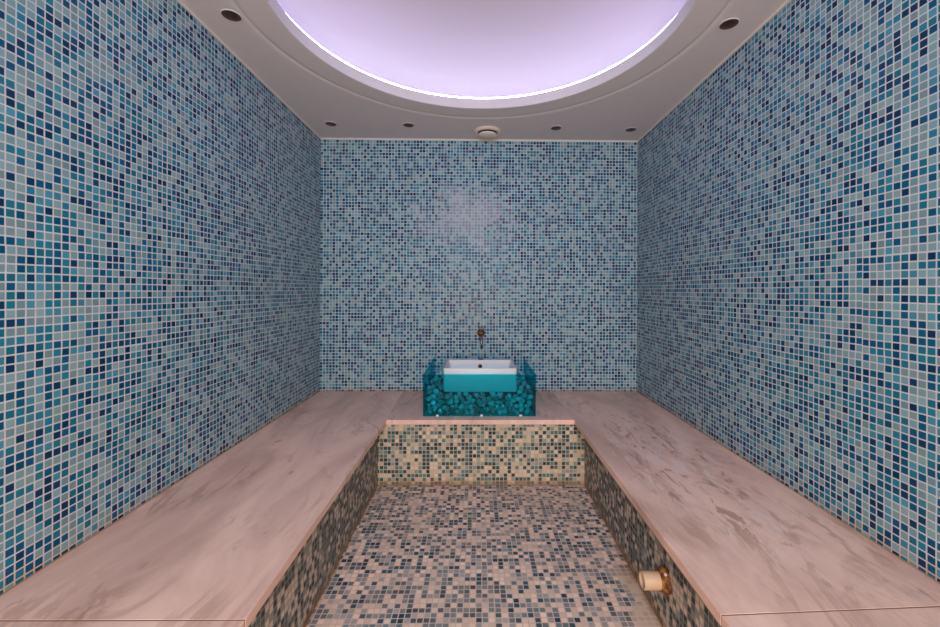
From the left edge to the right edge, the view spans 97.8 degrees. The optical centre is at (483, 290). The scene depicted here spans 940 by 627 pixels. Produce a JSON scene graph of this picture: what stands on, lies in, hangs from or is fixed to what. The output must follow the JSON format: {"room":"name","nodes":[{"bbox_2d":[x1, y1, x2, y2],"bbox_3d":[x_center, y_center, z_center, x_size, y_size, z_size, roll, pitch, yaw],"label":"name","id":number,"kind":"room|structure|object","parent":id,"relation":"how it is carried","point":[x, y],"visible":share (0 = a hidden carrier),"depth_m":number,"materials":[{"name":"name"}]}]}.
{"room":"spa","nodes":[
{"label":"spa","id":0,"kind":"room"},
{"bbox_2d":[0,0,320,593],"bbox_3d":[-1.351,-0.291,1.276,0.120,3.089,4.329,0,0,-1],"label":"wall","id":1,"kind":"structure","parent":0,"point":[160,204],"depth_m":1.51,"materials":[{"name":"blue tile"}]},
{"bbox_2d":[0,620,244,626],"bbox_3d":[-0.942,0.833,1.017,0.697,0.027,0.003,0,0,0],"label":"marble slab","id":2,"kind":"structure","parent":1,"relation":"attached to","point":[0,620],"depth_m":1.02,"materials":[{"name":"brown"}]},
{"bbox_2d":[0,391,319,595],"bbox_3d":[-1.293,0.815,1.275,0.004,0.004,4.085,0,0,-1],"label":"trim","id":3,"kind":"structure","parent":1,"relation":"attached to","point":[319,391],"depth_m":1.47,"materials":[{"name":"plastic"}]},
{"bbox_2d":[177,0,320,138],"bbox_3d":[-1.282,-1.229,1.272,0.010,0.012,4.079,0,0,-1],"label":"trim","id":4,"kind":"structure","parent":1,"relation":"attached to","point":[179,1],"depth_m":2.18,"materials":[{"name":"beige"}]},
{"bbox_2d":[320,139,637,391],"bbox_3d":[-0.030,-0.286,3.399,2.581,3.089,0.120,0,0,-1],"label":"wall","id":5,"kind":"structure","parent":0,"point":[425,245],"depth_m":3.34,"materials":[{"name":"blue tile"}]},
{"bbox_2d":[321,138,636,141],"bbox_3d":[-0.025,-1.224,3.334,2.581,0.012,0.010,0,0,-1],"label":"trim","id":6,"kind":"structure","parent":5,"relation":"attached to","point":[321,138],"depth_m":3.33,"materials":[{"name":"beige"}]},
{"bbox_2d":[477,328,484,347],"bbox_3d":[-0.019,0.373,3.279,0.060,0.154,0.117,0,0,-1],"label":"tap","id":7,"kind":"object","parent":5,"relation":"attached to","point":[480,332],"visible":1,"depth_m":3.25,"materials":[{"name":"brown metal"}]},
{"bbox_2d":[559,391,636,391],"bbox_3d":[-0.033,0.820,3.337,2.581,0.003,0.003,0,0,-1],"label":"trim","id":8,"kind":"structure","parent":5,"relation":"attached to","point":[559,391],"depth_m":3.35,"materials":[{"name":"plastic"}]},
{"bbox_2d":[277,0,686,97],"bbox_3d":[-0.008,-1.506,1.857,2.232,0.408,2.232,0,0,-1],"label":"ceiling","id":9,"kind":"structure","parent":0,"point":[460,48],"depth_m":2.55,"materials":[{"name":"grey paint"}]},
{"bbox_2d":[181,0,785,140],"bbox_3d":[0.003,-1.266,1.295,2.581,0.072,4.089,0,0,-1],"label":"ceiling","id":10,"kind":"structure","parent":0,"point":[638,91],"depth_m":2.51,"materials":[{"name":"white paint"}]},
{"bbox_2d":[220,9,242,21],"bbox_3d":[-1.129,-1.232,1.838,0.086,0.004,0.086,0,0,-1],"label":"recessed light","id":11,"kind":"object","parent":10,"relation":"in","point":[234,16],"visible":1,"depth_m":1.84,"materials":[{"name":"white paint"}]},
{"bbox_2d":[325,121,336,125],"bbox_3d":[-1.127,-1.232,3.032,0.086,0.004,0.086,0,0,-1],"label":"recessed light","id":12,"kind":"object","parent":10,"relation":"in","point":[329,123],"visible":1,"depth_m":3.03,"materials":[{"name":"brown glass"}]},
{"bbox_2d":[403,122,413,126],"bbox_3d":[-0.556,-1.230,3.049,0.086,0.004,0.086,0,0,-1],"label":"recessed light","id":13,"kind":"object","parent":10,"relation":"in","point":[407,124],"visible":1,"depth_m":3.04,"materials":[{"name":"brown glass"}]},
{"bbox_2d":[285,12,672,98],"bbox_3d":[-0.009,-1.307,1.857,1.884,0.009,1.884,0,0,-1],"label":"led light strip","id":14,"kind":"object","parent":10,"relation":"attached to","point":[285,12],"visible":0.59,"depth_m":2.61,"materials":[{"name":"white plastic"}]},
{"bbox_2d":[474,126,500,138],"bbox_3d":[0.033,-1.208,3.166,0.216,0.044,0.216,0,0,-1],"label":"ceiling vent","id":15,"kind":"object","parent":10,"relation":"in","point":[486,132],"visible":1,"depth_m":3.12,"materials":[{"name":"beige plastic"}]},
{"bbox_2d":[550,125,561,129],"bbox_3d":[0.549,-1.226,3.092,0.086,0.004,0.086,0,0,-1],"label":"recessed light","id":16,"kind":"object","parent":10,"relation":"in","point":[556,127],"visible":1,"depth_m":3.09,"materials":[{"name":"brown glass"}]},
{"bbox_2d":[625,127,636,131],"bbox_3d":[1.123,-1.224,3.119,0.086,0.004,0.086,0,0,-1],"label":"recessed light","id":17,"kind":"object","parent":10,"relation":"in","point":[630,129],"visible":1,"depth_m":3.12,"materials":[{"name":"brown glass"}]},
{"bbox_2d":[718,17,739,29],"bbox_3d":[1.129,-1.224,1.884,0.086,0.004,0.086,0,0,-1],"label":"recessed light","id":18,"kind":"object","parent":10,"relation":"in","point":[731,22],"visible":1,"depth_m":1.88,"materials":[{"name":"brown glass"}]},
{"bbox_2d":[306,485,661,626],"bbox_3d":[-0.007,1.309,1.295,2.821,0.100,4.329,0,0,-1],"label":"floor","id":19,"kind":"structure","parent":0,"point":[416,555],"depth_m":1.88,"materials":[{"name":"tile"}]},
{"bbox_2d":[249,437,377,626],"bbox_3d":[-0.978,1.052,1.281,0.635,0.407,4.087,0,0,-1],"label":"bench base","id":20,"kind":"object","parent":19,"relation":"on","point":[294,599],"visible":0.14,"depth_m":1.69,"materials":[{"name":"tile"}]},
{"bbox_2d":[0,621,243,626],"bbox_3d":[-0.930,0.833,0.128,0.699,0.030,1.781,0,0,-1],"label":"marble slab","id":21,"kind":"object","parent":20,"relation":"on","point":[2,623],"visible":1,"depth_m":1.01,"materials":[{"name":"white stone"}]},
{"bbox_2d":[0,391,402,626],"bbox_3d":[-0.958,0.833,2.171,0.699,0.030,2.309,0,0,-1],"label":"marble slab","id":22,"kind":"object","parent":20,"relation":"on","point":[216,543],"visible":0.83,"depth_m":1.37,"materials":[{"name":"white stone"}]},
{"bbox_2d":[378,424,584,484],"bbox_3d":[-0.016,1.055,2.994,1.336,0.407,0.688,0,0,-1],"label":"bench base","id":23,"kind":"object","parent":19,"relation":"on","point":[407,454],"visible":0.57,"depth_m":2.65,"materials":[{"name":"tile"}]},
{"bbox_2d":[386,391,573,424],"bbox_3d":[-0.034,0.837,2.971,1.220,0.030,0.736,0,0,-1],"label":"marble slab","id":24,"kind":"object","parent":23,"relation":"on","point":[411,407],"visible":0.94,"depth_m":2.69,"materials":[{"name":"white stone"}]},
{"bbox_2d":[427,377,531,416],"bbox_3d":[-0.029,0.685,3.002,0.736,0.274,0.671,0,0,-1],"label":"pebbles","id":25,"kind":"object","parent":24,"relation":"on","point":[487,394],"visible":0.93,"depth_m":2.80,"materials":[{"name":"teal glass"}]},
{"bbox_2d":[443,358,516,391],"bbox_3d":[-0.024,0.598,2.937,0.492,0.168,0.390,0,0,-1],"label":"basin","id":26,"kind":"object","parent":25,"relation":"on","point":[468,375],"visible":1,"depth_m":2.74,"materials":[{"name":"white ceramic"}]},
{"bbox_2d":[584,439,721,626],"bbox_3d":[0.980,1.059,1.308,0.608,0.407,4.087,0,0,-1],"label":"bench base","id":27,"kind":"object","parent":19,"relation":"on","point":[641,549],"visible":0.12,"depth_m":1.75,"materials":[{"name":"tile"}]},
{"bbox_2d":[639,565,671,595],"bbox_3d":[0.628,1.066,1.508,0.091,0.092,0.092,0,0,-1],"label":"pipe","id":28,"kind":"object","parent":27,"relation":"attached to","point":[659,580],"visible":1,"depth_m":1.48,"materials":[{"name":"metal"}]},
{"bbox_2d":[553,391,939,625],"bbox_3d":[0.928,0.841,2.200,0.691,0.030,2.305,0,0,-1],"label":"marble slab","id":29,"kind":"object","parent":27,"relation":"on","point":[744,541],"visible":0.83,"depth_m":1.43,"materials":[{"name":"white stone"}]},
{"bbox_2d":[721,606,939,625],"bbox_3d":[0.947,0.840,1.060,0.684,0.027,0.003,0,0,-3],"label":"trim","id":30,"kind":"structure","parent":29,"relation":"attached to","point":[927,606],"depth_m":1.05,"materials":[{"name":"brown"}]},
{"bbox_2d":[722,607,939,626],"bbox_3d":[0.959,0.841,0.168,0.685,0.030,1.809,0,0,-1],"label":"marble slab","id":31,"kind":"object","parent":27,"relation":"on","point":[930,616],"visible":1,"depth_m":1.03,"materials":[{"name":"white stone"}]},
{"bbox_2d":[637,0,939,581],"bbox_3d":[1.350,-0.281,1.313,0.120,3.089,4.329,0,0,-1],"label":"wall","id":32,"kind":"structure","parent":0,"point":[788,206],"depth_m":1.58,"materials":[{"name":"blue tile"}]},
{"bbox_2d":[637,0,790,141],"bbox_3d":[1.289,-1.219,1.308,0.010,0.012,4.079,0,0,-1],"label":"trim","id":33,"kind":"structure","parent":32,"relation":"attached to","point":[786,1],"depth_m":2.16,"materials":[{"name":"beige"}]},
{"bbox_2d":[638,392,939,583],"bbox_3d":[1.284,0.825,1.311,0.004,0.004,4.085,0,0,-1],"label":"trim","id":34,"kind":"structure","parent":32,"relation":"attached to","point":[638,392],"depth_m":1.54,"materials":[{"name":"plastic"}]}
]}

